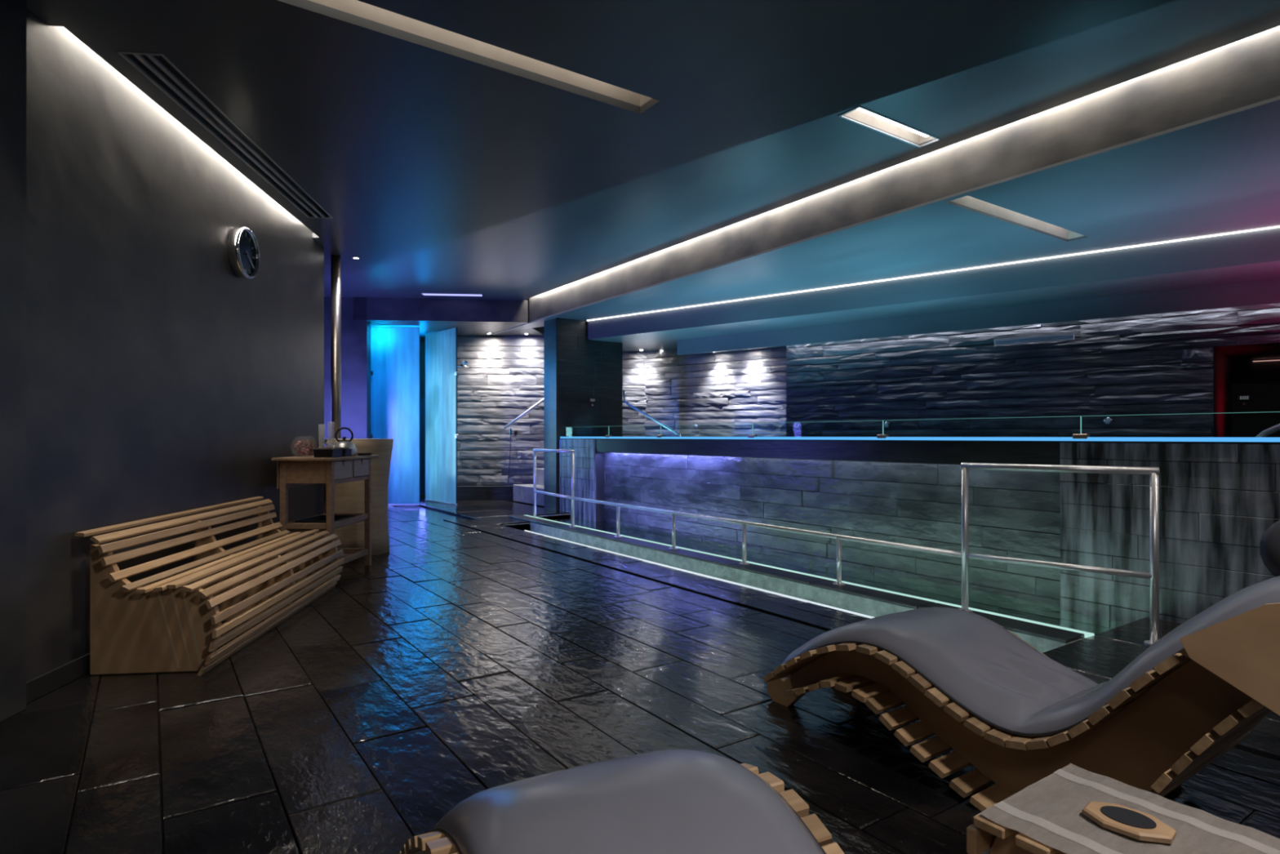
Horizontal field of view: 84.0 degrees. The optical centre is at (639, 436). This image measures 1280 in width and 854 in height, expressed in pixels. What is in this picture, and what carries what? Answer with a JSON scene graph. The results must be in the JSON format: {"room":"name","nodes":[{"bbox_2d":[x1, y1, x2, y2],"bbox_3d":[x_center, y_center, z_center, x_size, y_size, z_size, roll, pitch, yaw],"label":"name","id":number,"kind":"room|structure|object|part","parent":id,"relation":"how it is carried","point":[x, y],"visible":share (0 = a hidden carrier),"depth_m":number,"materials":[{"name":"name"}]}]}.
{"room":"spa","nodes":[
{"label":"spa","id":0,"kind":"room"},
{"bbox_2d":[0,0,26,721],"bbox_3d":[-2.339,-0.335,1.310,0.070,2.870,3.140,0,0,-6],"label":"wall","id":1,"kind":"structure","parent":0,"point":[12,12],"depth_m":2.80,"materials":[{"name":"paint"}]},
{"bbox_2d":[26,8,324,681],"bbox_3d":[-2.690,-0.550,3.183,0.250,3.300,6.942,0,0,-6],"label":"wall","id":2,"kind":"structure","parent":0,"point":[162,380],"depth_m":3.69,"materials":[{"name":"paint"}]},
{"bbox_2d":[26,653,89,703],"bbox_3d":[-2.734,1.057,4.763,0.013,0.084,3.792,0,0,-6],"label":"baseboard","id":3,"kind":"structure","parent":2,"relation":"attached to","point":[36,687],"depth_m":3.10,"materials":[{"name":"black paint"}]},
{"bbox_2d":[226,226,259,279],"bbox_3d":[-2.714,-1.255,4.875,0.076,0.344,0.344,0,0,-6],"label":"wall clock","id":4,"kind":"object","parent":2,"relation":"attached to","point":[242,248],"visible":1,"depth_m":4.83,"materials":[{"name":"silver metal"}]},
{"bbox_2d":[419,342,425,494],"bbox_3d":[-4.450,-0.329,13.400,2.300,2.857,0.200,0,0,0],"label":"wall","id":5,"kind":"structure","parent":0,"point":[422,344],"depth_m":13.30,"materials":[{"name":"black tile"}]},
{"bbox_2d":[324,296,528,447],"bbox_3d":[-5.377,-0.500,10.729,7.300,3.200,0.200,0,0,-6],"label":"wall","id":6,"kind":"structure","parent":0,"point":[355,334],"depth_m":10.75,"materials":[{"name":"paint"}]},
{"bbox_2d":[457,335,648,485],"bbox_3d":[-1.423,-0.329,12.527,4.058,2.857,0.156,0,0,-2],"label":"wall","id":7,"kind":"structure","parent":0,"point":[503,379],"depth_m":12.43,"materials":[{"name":"grey stone"}]},
{"bbox_2d":[457,360,468,368],"bbox_3d":[-3.039,-1.239,12.140,0.229,0.143,0.374,0,0,-15],"label":"shower head","id":8,"kind":"object","parent":7,"relation":"attached to","point":[465,362],"visible":0.94,"depth_m":12.11},
{"bbox_2d":[503,398,543,429],"bbox_3d":[-1.847,-0.495,12.327,1.009,0.766,0.218,0,0,-5],"label":"stair handrail","id":9,"kind":"object","parent":7,"relation":"attached to","point":[541,400],"visible":0.57,"depth_m":12.21,"materials":[{"name":"metal"}]},
{"bbox_2d":[507,428,517,484],"bbox_3d":[-2.208,0.350,12.322,0.193,0.961,0.068,0,0,-35],"label":"post","id":10,"kind":"object","parent":9,"relation":"hanging from","point":[515,432],"visible":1,"depth_m":12.29,"materials":[{"name":"metal"}]},
{"bbox_2d":[559,439,604,530],"bbox_3d":[-0.842,0.860,10.134,0.157,1.640,1.040,0,0,-35],"label":"wall","id":11,"kind":"structure","parent":0,"point":[588,463],"depth_m":9.91,"materials":[{"name":"grey"}]},
{"bbox_2d":[543,317,622,510],"bbox_3d":[-0.867,-0.325,11.004,1.170,2.850,0.399,0,0,-35],"label":"column","id":12,"kind":"structure","parent":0,"point":[577,368],"depth_m":10.75,"materials":[{"name":"black stone"}]},
{"bbox_2d":[588,397,595,406],"bbox_3d":[-0.726,-0.515,10.839,0.130,0.138,0.022,0,0,-35],"label":"control panel","id":13,"kind":"object","parent":12,"relation":"attached to","point":[590,399],"visible":1,"depth_m":10.84,"materials":[{"name":"black plastic"}]},
{"bbox_2d":[26,0,1177,342],"bbox_3d":[-1.188,-1.954,5.537,9.532,0.393,19.583,0,0,-35],"label":"ceiling","id":14,"kind":"structure","parent":0,"point":[415,125],"depth_m":3.53,"materials":[{"name":"paint"}]},
{"bbox_2d":[116,51,333,218],"bbox_3d":[-2.448,-1.793,4.523,0.200,0.054,2.500,0,0,-6],"label":"ceiling vent","id":15,"kind":"object","parent":14,"relation":"in","point":[159,64],"visible":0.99,"depth_m":4.05,"materials":[{"name":"black metal"}]},
{"bbox_2d":[0,494,1279,853],"bbox_3d":[-0.781,1.198,5.535,19.000,0.203,20.000,0,0,-35],"label":"floor","id":16,"kind":"structure","parent":0,"point":[435,673],"depth_m":2.80,"materials":[{"name":"black tile"}]},
{"bbox_2d":[74,496,344,675],"bbox_3d":[-2.360,0.768,4.213,0.604,0.667,1.955,0,0,-6],"label":"slatted bench","id":17,"kind":"object","parent":16,"relation":"on","point":[159,622],"visible":1,"depth_m":3.50,"materials":[{"name":"brown wood"}]},
{"bbox_3d":[-2.254,0.798,3.319,0.557,0.596,0.035,0,0,-6],"label":"panel","id":18,"kind":"part","parent":17,"relation":"part of","materials":[{"name":"brown wood"}]},
{"bbox_3d":[-2.359,0.798,4.253,0.557,0.596,0.035,0,0,-6],"label":"panel","id":19,"kind":"part","parent":17,"relation":"part of","materials":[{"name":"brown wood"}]},
{"bbox_3d":[-2.455,0.798,5.108,0.557,0.596,0.035,0,0,-6],"label":"panel","id":20,"kind":"part","parent":17,"relation":"part of","materials":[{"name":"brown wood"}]},
{"bbox_2d":[271,454,377,565],"bbox_3d":[-2.502,0.630,5.713,0.468,0.940,0.860,0,0,2],"label":"table","id":21,"kind":"object","parent":16,"relation":"on","point":[291,471],"visible":0.72,"depth_m":5.37,"materials":[{"name":"brown wood"}]},
{"bbox_3d":[-2.690,0.642,5.371,0.045,0.915,0.045,0,0,2],"label":"leg","id":22,"kind":"part","parent":21,"relation":"part of","materials":[{"name":"brown wood"}]},
{"bbox_2d":[293,440,315,455],"bbox_3d":[-2.570,0.081,5.445,0.196,0.157,0.196,0,0,-35],"label":"glass bowl","id":23,"kind":"object","parent":21,"relation":"on","point":[308,446],"visible":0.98,"depth_m":5.42,"materials":[{"name":"glass"}]},
{"bbox_3d":[-2.513,0.677,5.366,0.310,0.045,0.025,0,0,2],"label":"shelf rail","id":24,"kind":"part","parent":21,"relation":"part of","materials":[{"name":"brown wood"}]},
{"bbox_3d":[-2.680,0.677,5.718,0.025,0.045,0.650,0,0,2],"label":"shelf rail","id":25,"kind":"part","parent":21,"relation":"part of","materials":[{"name":"brown wood"}]},
{"bbox_2d":[294,515,355,523],"bbox_3d":[-2.504,0.676,5.673,0.300,0.050,0.400,0,0,2],"label":"shelf","id":26,"kind":"object","parent":21,"relation":"on","point":[318,518],"visible":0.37,"depth_m":5.77,"materials":[{"name":"black paint"}]},
{"bbox_3d":[-2.671,0.642,6.066,0.045,0.915,0.045,0,0,2],"label":"leg","id":27,"kind":"part","parent":21,"relation":"part of","materials":[{"name":"brown wood"}]},
{"bbox_2d":[287,519,365,530],"bbox_3d":[-2.503,0.707,5.713,0.340,0.011,0.680,0,0,2],"label":"shelf","id":28,"kind":"object","parent":21,"relation":"attached to","point":[337,526],"depth_m":5.37,"materials":[{"name":"brown wood"}]},
{"bbox_2d":[313,447,342,457],"bbox_3d":[-2.371,0.123,5.410,0.150,0.074,0.168,0,0,2],"label":"box","id":29,"kind":"object","parent":21,"relation":"on","point":[319,451],"visible":0.99,"depth_m":5.33,"materials":[{"name":"black plastic"}]},
{"bbox_3d":[-2.335,0.642,5.361,0.045,0.915,0.045,0,0,2],"label":"leg","id":30,"kind":"part","parent":21,"relation":"part of","materials":[{"name":"brown wood"}]},
{"bbox_2d":[322,426,356,455],"bbox_3d":[-2.444,0.043,5.827,0.226,0.234,0.226,0,0,2],"label":"kettle","id":31,"kind":"object","parent":21,"relation":"on","point":[343,443],"visible":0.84,"depth_m":5.81,"materials":[{"name":"metal"}]},
{"bbox_3d":[-2.505,0.078,5.763,0.043,0.082,0.097,0,0,40],"label":"spout","id":32,"kind":"part","parent":31,"relation":"part of","materials":[{"name":"metal"}]},
{"bbox_3d":[-2.429,0.023,5.841,0.068,0.038,0.068,0,0,2],"label":"lid","id":33,"kind":"part","parent":31,"relation":"part of","materials":[{"name":"black plastic"}]},
{"bbox_3d":[-2.429,-0.005,5.841,0.139,0.139,0.015,0,0,-22],"label":"handle","id":34,"kind":"part","parent":31,"relation":"part of","materials":[{"name":"black plastic"}]},
{"bbox_3d":[-2.323,0.260,5.536,0.026,0.136,0.296,0,0,2],"label":"drawer","id":35,"kind":"part","parent":21,"relation":"part of","materials":[{"name":"wood"}]},
{"bbox_2d":[337,447,351,456],"bbox_3d":[-2.351,0.124,5.609,0.110,0.072,0.118,0,0,2],"label":"box","id":36,"kind":"object","parent":21,"relation":"on","point":[346,451],"visible":0.59,"depth_m":5.58,"materials":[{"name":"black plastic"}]},
{"bbox_2d":[345,448,351,456],"bbox_3d":[-2.351,0.130,5.609,0.110,0.060,0.110,0,0,2],"label":"tray","id":37,"kind":"object","parent":36,"relation":"on","point":[348,451],"depth_m":5.61,"materials":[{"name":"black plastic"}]},
{"bbox_2d":[338,553,352,559],"bbox_3d":[-2.504,1.006,5.713,0.317,0.009,0.680,0,0,2],"label":"slatted shelf","id":38,"kind":"object","parent":21,"relation":"attached to","point":[345,554],"depth_m":5.96,"materials":[{"name":"brown wood"}]},
{"bbox_3d":[-2.493,0.677,6.061,0.310,0.045,0.025,0,0,2],"label":"shelf rail","id":39,"kind":"part","parent":21,"relation":"part of","materials":[{"name":"brown wood"}]},
{"bbox_3d":[-2.493,0.978,6.061,0.310,0.045,0.025,0,0,2],"label":"shelf rail","id":40,"kind":"part","parent":21,"relation":"part of","materials":[{"name":"brown wood"}]},
{"bbox_3d":[-2.325,0.677,5.708,0.025,0.045,0.650,0,0,2],"label":"shelf rail","id":41,"kind":"part","parent":21,"relation":"part of","materials":[{"name":"brown wood"}]},
{"bbox_3d":[-2.323,0.275,5.708,0.024,0.180,0.650,0,0,2],"label":"frame","id":42,"kind":"part","parent":21,"relation":"part of","materials":[{"name":"brown wood"}]},
{"bbox_3d":[-2.325,0.978,5.708,0.025,0.045,0.650,0,0,2],"label":"shelf rail","id":43,"kind":"part","parent":21,"relation":"part of","materials":[{"name":"brown wood"}]},
{"bbox_3d":[-2.313,0.260,5.880,0.026,0.136,0.296,0,0,2],"label":"drawer","id":44,"kind":"part","parent":21,"relation":"part of","materials":[{"name":"wood"}]},
{"bbox_2d":[356,453,372,455],"bbox_3d":[-2.325,0.151,5.998,0.124,0.018,0.124,0,0,-35],"label":"saucer","id":45,"kind":"object","parent":21,"relation":"on","point":[358,454],"visible":1,"depth_m":5.95,"materials":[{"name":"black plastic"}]},
{"bbox_3d":[-2.316,0.642,6.056,0.045,0.915,0.045,0,0,2],"label":"leg","id":46,"kind":"part","parent":21,"relation":"part of","materials":[{"name":"brown wood"}]},
{"bbox_2d":[330,254,341,438],"bbox_3d":[-2.985,-0.335,6.980,0.159,2.870,0.159,0,0,-35],"label":"steel column","id":47,"kind":"structure","parent":16,"relation":"on","point":[335,260],"depth_m":6.94,"materials":[{"name":"silver metal"}]},
{"bbox_2d":[325,438,393,555],"bbox_3d":[-2.655,0.562,6.750,0.596,1.076,0.596,0,0,-35],"label":"cabinet","id":48,"kind":"object","parent":16,"relation":"on","point":[349,497],"visible":0.56,"depth_m":6.57,"materials":[{"name":"brown wood"}]},
{"bbox_2d":[370,326,419,505],"bbox_3d":[-3.902,-0.320,11.325,0.777,2.840,0.040,0,0,-4],"label":"door","id":49,"kind":"structure","parent":16,"relation":"on","point":[394,350],"depth_m":11.32,"materials":[{"name":"glass"}]},
{"bbox_3d":[-3.902,1.089,11.325,0.777,0.022,0.024,0,0,-4],"label":"rail","id":50,"kind":"part","parent":49,"relation":"part of","materials":[{"name":"metal"}]},
{"bbox_2d":[424,327,458,505],"bbox_3d":[-3.298,-0.320,11.778,0.040,2.840,1.139,0,0,-42],"label":"door","id":51,"kind":"structure","parent":16,"relation":"on","point":[442,373],"depth_m":11.76,"materials":[{"name":"glass"}]},
{"bbox_3d":[-3.305,1.089,11.785,0.024,0.022,1.119,0,0,-42],"label":"rail","id":52,"kind":"part","parent":51,"relation":"part of","materials":[{"name":"glass"}]},
{"bbox_2d":[457,485,513,500],"bbox_3d":[-2.650,0.980,12.250,1.522,0.240,0.149,0,0,-6],"label":"plinth","id":53,"kind":"object","parent":16,"relation":"on","point":[464,492],"visible":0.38,"depth_m":12.18,"materials":[{"name":"black stone"}]},
{"bbox_2d":[502,523,529,530],"bbox_3d":[0.242,1.260,6.350,0.470,0.280,6.560,0,0,-35],"label":"channel","id":54,"kind":"object","parent":16,"relation":"in","point":[522,526],"visible":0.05,"depth_m":9.10,"materials":[{"name":"concrete"}]},
{"bbox_2d":[513,467,543,506],"bbox_3d":[-1.243,0.550,11.874,1.240,1.100,1.440,0,0,-35],"label":"stairs","id":55,"kind":"structure","parent":16,"relation":"on","point":[524,493],"depth_m":11.80,"materials":[{"name":"stone"}]},
{"bbox_2d":[398,748,844,853],"bbox_3d":[0.147,0.685,1.004,0.720,0.839,1.955,0,0,-27],"label":"lounger","id":56,"kind":"object","parent":16,"relation":"on","point":[679,801],"visible":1,"depth_m":1.29,"materials":[{"name":"grey fabric"}]},
{"bbox_2d":[549,516,705,548],"bbox_3d":[0.810,1.161,7.138,0.840,0.001,7.170,0,0,-35],"label":"water","id":57,"kind":"object","parent":16,"relation":"in","point":[566,517],"visible":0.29,"depth_m":9.43,"materials":[{"name":"clear liquid"}]},
{"bbox_2d":[481,531,822,630],"bbox_3d":[0.768,1.122,4.478,0.050,0.008,10.500,0,0,-35],"label":"drain","id":58,"kind":"object","parent":16,"relation":"on","point":[482,531],"visible":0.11,"depth_m":6.12,"materials":[{"name":"black paint"}]},
{"bbox_2d":[524,529,874,617],"bbox_3d":[0.293,1.103,5.930,0.010,0.018,5.770,0,0,-35],"label":"strip","id":59,"kind":"object","parent":16,"relation":"on","point":[644,560],"visible":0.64,"depth_m":5.44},
{"bbox_2d":[508,515,1084,653],"bbox_3d":[0.336,1.394,6.798,0.206,0.612,7.190,0,0,-35],"label":"curb","id":60,"kind":"object","parent":16,"relation":"on","point":[866,601],"visible":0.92,"depth_m":5.54,"materials":[{"name":"stone"}]},
{"bbox_2d":[533,448,1159,645],"bbox_3d":[0.606,0.632,6.645,0.294,0.935,7.238,0,0,-35],"label":"steel railing","id":61,"kind":"object","parent":60,"relation":"on","point":[1153,472],"visible":0.95,"depth_m":4.36,"materials":[{"name":"silver metal"}]},
{"bbox_3d":[-1.417,0.642,9.592,0.039,0.915,0.039,0,0,-35],"label":"post","id":62,"kind":"part","parent":61,"relation":"part of","materials":[{"name":"metal"}]},
{"bbox_3d":[-1.110,0.740,9.050,0.033,0.033,1.245,0,0,-30],"label":"rail","id":63,"kind":"part","parent":61,"relation":"part of","materials":[{"name":"metal"}]},
{"bbox_3d":[-1.110,0.185,9.050,0.041,0.041,1.285,0,0,-30],"label":"rail","id":64,"kind":"part","parent":61,"relation":"part of","materials":[{"name":"metal"}]},
{"bbox_3d":[-0.804,0.636,8.508,0.039,0.903,0.039,0,0,-35],"label":"post","id":65,"kind":"part","parent":61,"relation":"part of","materials":[{"name":"metal"}]},
{"bbox_3d":[-0.236,0.916,7.685,0.034,0.343,0.034,0,0,-35],"label":"post","id":66,"kind":"part","parent":61,"relation":"part of","materials":[{"name":"metal"}]},
{"bbox_3d":[0.326,0.916,6.870,0.034,0.343,0.034,0,0,-35],"label":"post","id":67,"kind":"part","parent":61,"relation":"part of","materials":[{"name":"metal"}]},
{"bbox_3d":[0.888,0.916,6.056,0.034,0.343,0.034,0,0,-35],"label":"post","id":68,"kind":"part","parent":61,"relation":"part of","materials":[{"name":"metal"}]},
{"bbox_3d":[0.608,0.740,6.463,0.033,0.033,4.970,0,0,-35],"label":"rail","id":69,"kind":"part","parent":61,"relation":"part of","materials":[{"name":"metal"}]},
{"bbox_3d":[1.462,0.916,5.224,0.034,0.343,0.034,0,0,-35],"label":"post","id":70,"kind":"part","parent":61,"relation":"part of","materials":[{"name":"metal"}]},
{"bbox_3d":[2.018,0.636,4.418,0.039,0.903,0.039,0,0,-35],"label":"post","id":71,"kind":"part","parent":61,"relation":"part of","materials":[{"name":"metal"}]},
{"bbox_3d":[2.369,0.740,4.089,0.961,0.033,0.033,0,0,43],"label":"rail","id":72,"kind":"part","parent":61,"relation":"part of","materials":[{"name":"metal"}]},
{"bbox_3d":[2.369,0.185,4.089,1.001,0.041,0.041,0,0,43],"label":"rail","id":73,"kind":"part","parent":61,"relation":"part of","materials":[{"name":"metal"}]},
{"bbox_3d":[2.720,0.642,3.761,0.039,0.915,0.039,0,0,-35],"label":"post","id":74,"kind":"part","parent":61,"relation":"part of","materials":[{"name":"metal"}]},
{"bbox_2d":[536,513,1060,626],"bbox_3d":[0.802,1.230,7.132,0.820,0.220,7.250,0,0,-35],"label":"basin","id":75,"kind":"object","parent":16,"relation":"in","point":[568,513],"visible":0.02,"depth_m":6.34,"materials":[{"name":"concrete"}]},
{"bbox_2d":[524,515,1094,637],"bbox_3d":[0.446,1.101,6.874,0.060,0.022,7.190,0,0,-35],"label":"strip","id":76,"kind":"object","parent":16,"relation":"on","point":[1086,634],"visible":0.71,"depth_m":5.07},
{"bbox_2d":[604,439,1217,616],"bbox_3d":[3.941,0.860,7.178,4.360,1.640,11.340,0,0,-35],"label":"pool","id":77,"kind":"object","parent":16,"relation":"on","point":[686,439],"visible":0.06,"depth_m":5.76,"materials":[{"name":"tile"}]},
{"bbox_3d":[3.631,0.017,7.729,4.696,0.001,12.600,0,0,-35],"label":"pool water","id":78,"kind":"object","parent":77,"relation":"in","visible":0},
{"bbox_2d":[622,390,681,436],"bbox_3d":[0.154,-0.298,10.357,0.090,0.813,1.376,0,0,-39],"label":"stair handrail","id":79,"kind":"object","parent":78,"relation":"in","point":[624,391],"visible":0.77,"depth_m":10.38,"materials":[{"name":"metal"}]},
{"bbox_2d":[1254,423,1279,437],"bbox_3d":[4.475,-0.102,4.801,0.885,0.393,0.086,0,0,-10],"label":"stair handrail","id":80,"kind":"object","parent":78,"relation":"in","point":[1264,433],"visible":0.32,"depth_m":4.72,"materials":[{"name":"metal"}]},
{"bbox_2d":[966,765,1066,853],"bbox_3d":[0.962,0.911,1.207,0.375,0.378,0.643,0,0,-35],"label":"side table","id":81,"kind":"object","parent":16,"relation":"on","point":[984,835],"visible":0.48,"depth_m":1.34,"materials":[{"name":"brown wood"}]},
{"bbox_2d":[980,763,1279,853],"bbox_3d":[0.971,0.811,1.195,0.366,0.195,0.628,0,0,-35],"label":"table runner","id":82,"kind":"object","parent":81,"relation":"on","point":[1048,811],"visible":0.93,"depth_m":1.32,"materials":[{"name":"fabric"}]},
{"bbox_2d":[1082,800,1176,844],"bbox_3d":[0.895,0.705,1.305,0.092,0.014,0.137,0,0,-43],"label":"wooden plate","id":83,"kind":"object","parent":82,"relation":"on","point":[1138,824],"visible":1,"depth_m":1.29,"materials":[{"name":"brown wood"}]},
{"bbox_2d":[763,520,1279,811],"bbox_3d":[1.266,0.640,2.304,0.720,0.928,1.955,0,0,-35],"label":"lounger","id":84,"kind":"object","parent":16,"relation":"on","point":[1006,709],"visible":0.99,"depth_m":2.08,"materials":[{"name":"brown wood"}]},
{"bbox_2d":[781,575,1279,733],"bbox_3d":[1.273,0.599,2.294,0.617,0.668,1.712,0,0,-35],"label":"cushion","id":85,"kind":"object","parent":84,"relation":"on","point":[1000,682],"depth_m":2.24,"materials":[{"name":"grey fabric"}]},
{"bbox_3d":[1.401,0.450,1.486,0.015,0.300,0.455,0,0,-35],"label":"head panel","id":86,"kind":"part","parent":84,"relation":"part of","materials":[{"name":"brown wood"}]},
{"bbox_2d":[1259,520,1279,576],"bbox_3d":[1.667,0.265,1.721,0.400,0.178,0.178,0,0,-35],"label":"pillow","id":87,"kind":"object","parent":84,"relation":"on","point":[1269,544],"depth_m":1.66,"materials":[{"name":"grey fabric"}]},
{"bbox_2d":[643,346,786,436],"bbox_3d":[1.030,-0.783,11.863,4.139,1.866,0.159,0,0,38],"label":"wall","id":88,"kind":"structure","parent":0,"point":[726,390],"depth_m":11.60,"materials":[{"name":"grey stone"}]},
{"bbox_2d":[324,0,1279,300],"bbox_3d":[-1.144,-2.175,7.510,22.372,0.150,5.155,0,0,35],"label":"ceiling","id":89,"kind":"structure","parent":0,"point":[537,253],"depth_m":5.48,"materials":[{"name":"paint"}]},
{"bbox_2d":[422,293,482,296],"bbox_3d":[-2.793,-2.110,10.580,0.860,0.020,0.120,0,0,-5],"label":"recessed light","id":90,"kind":"object","parent":89,"relation":"in","point":[424,294],"visible":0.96,"depth_m":10.59,"materials":[{"name":"white plastic"}]},
{"bbox_2d":[837,106,941,147],"bbox_3d":[1.713,-2.122,4.843,0.896,0.056,0.172,0,0,-35],"label":"lamp","id":91,"kind":"object","parent":89,"relation":"attached to","point":[863,109],"visible":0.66,"depth_m":4.82,"materials":[{"name":"grey paint"}]},
{"bbox_2d":[857,107,928,137],"bbox_3d":[1.731,-2.140,4.817,0.800,0.020,0.075,0,0,-35],"label":"diffuser","id":92,"kind":"object","parent":91,"relation":"attached to","point":[860,109],"depth_m":4.82,"materials":[{"name":"white plastic"}]},
{"bbox_2d":[528,26,1279,321],"bbox_3d":[2.294,-2.010,5.251,0.060,0.480,14.040,0,0,-35],"label":"beam","id":93,"kind":"structure","parent":89,"relation":"attached to","point":[1245,72],"depth_m":4.96,"materials":[{"name":"paint"}]},
{"bbox_2d":[604,452,1060,625],"bbox_3d":[1.316,0.948,7.231,0.140,1.465,6.390,0,0,-35],"label":"wall","id":94,"kind":"structure","parent":0,"point":[733,497],"depth_m":6.19,"materials":[{"name":"grey"}]},
{"bbox_2d":[595,439,1067,465],"bbox_3d":[1.161,0.128,7.246,0.140,0.175,5.990,0,0,-35],"label":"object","id":95,"kind":"object","parent":94,"relation":"on","point":[939,452],"visible":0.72,"depth_m":6.09,"materials":[{"name":"black stone"}]},
{"bbox_2d":[560,436,1279,443],"bbox_3d":[2.095,0.022,5.879,0.175,0.032,11.300,0,0,-35],"label":"ledge","id":96,"kind":"object","parent":95,"relation":"on","point":[567,438],"depth_m":5.07,"materials":[{"name":"black stone"}]},
{"bbox_3d":[2.047,0.018,5.834,0.045,0.025,11.280,0,0,-35],"label":"pool lip","id":97,"kind":"part","parent":96,"relation":"part of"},
{"bbox_2d":[591,411,1279,439],"bbox_3d":[1.308,-0.058,6.901,0.050,0.149,8.552,0,0,-35],"label":"glass balustrade","id":98,"kind":"object","parent":96,"relation":"on","point":[1082,436],"visible":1,"depth_m":5.28,"materials":[{"name":"clear glass"}]},
{"bbox_2d":[485,96,1279,355],"bbox_3d":[3.486,-1.639,8.241,5.417,0.801,15.592,0,0,-35],"label":"ceiling","id":99,"kind":"structure","parent":0,"point":[1219,174],"depth_m":6.70,"materials":[{"name":"paint"}]},
{"bbox_2d":[586,226,1279,320],"bbox_3d":[4.264,-1.746,6.774,12.878,0.005,0.023,0,0,38],"label":"recessed light","id":100,"kind":"object","parent":99,"relation":"in","point":[1277,226],"visible":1,"depth_m":7.34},
{"bbox_2d":[786,303,1279,437],"bbox_3d":[5.474,-0.595,7.194,8.699,1.489,0.166,0,0,38],"label":"wall","id":101,"kind":"structure","parent":0,"point":[1142,366],"depth_m":8.00,"materials":[{"name":"grey stone"}]},
{"bbox_2d":[794,422,799,427],"bbox_3d":[2.139,-0.153,9.707,0.080,0.080,0.026,0,0,38],"label":"jet","id":102,"kind":"object","parent":101,"relation":"attached to","point":[796,424],"visible":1,"depth_m":9.70,"materials":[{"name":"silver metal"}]},
{"bbox_2d":[883,422,889,427],"bbox_3d":[3.100,-0.141,8.952,0.080,0.080,0.026,0,0,38],"label":"jet","id":103,"kind":"object","parent":101,"relation":"attached to","point":[886,424],"visible":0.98,"depth_m":8.94,"materials":[{"name":"silver metal"}]},
{"bbox_2d":[1103,417,1112,424],"bbox_3d":[4.939,-0.161,7.506,0.080,0.080,0.026,0,0,38],"label":"jet","id":104,"kind":"object","parent":101,"relation":"attached to","point":[1108,420],"visible":1,"depth_m":7.50,"materials":[{"name":"silver metal"}]},
{"bbox_2d":[1213,342,1279,437],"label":"door","id":105,"kind":"structure","parent":101,"relation":"in","point":[1236,373],"depth_m":8.46,"materials":[{"name":"grey paint"}]},
{"bbox_3d":[7.269,-0.428,8.558,0.130,0.138,0.022,0,0,38],"label":"control panel","id":106,"kind":"part","parent":105,"relation":"part of","materials":[{"name":"plastic"}]},
{"bbox_2d":[1253,360,1279,361],"bbox_3d":[8.091,-0.895,7.935,1.900,0.010,0.015,0,0,38],"label":"light","id":107,"kind":"object","parent":105,"relation":"attached to","point":[1264,360],"visible":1,"depth_m":8.45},
{"bbox_2d":[1059,442,1279,634],"bbox_3d":[3.737,0.860,3.495,0.158,1.640,3.110,0,0,-35],"label":"wall","id":108,"kind":"structure","parent":0,"point":[1218,502],"depth_m":4.24,"materials":[{"name":"grey"}]}
]}

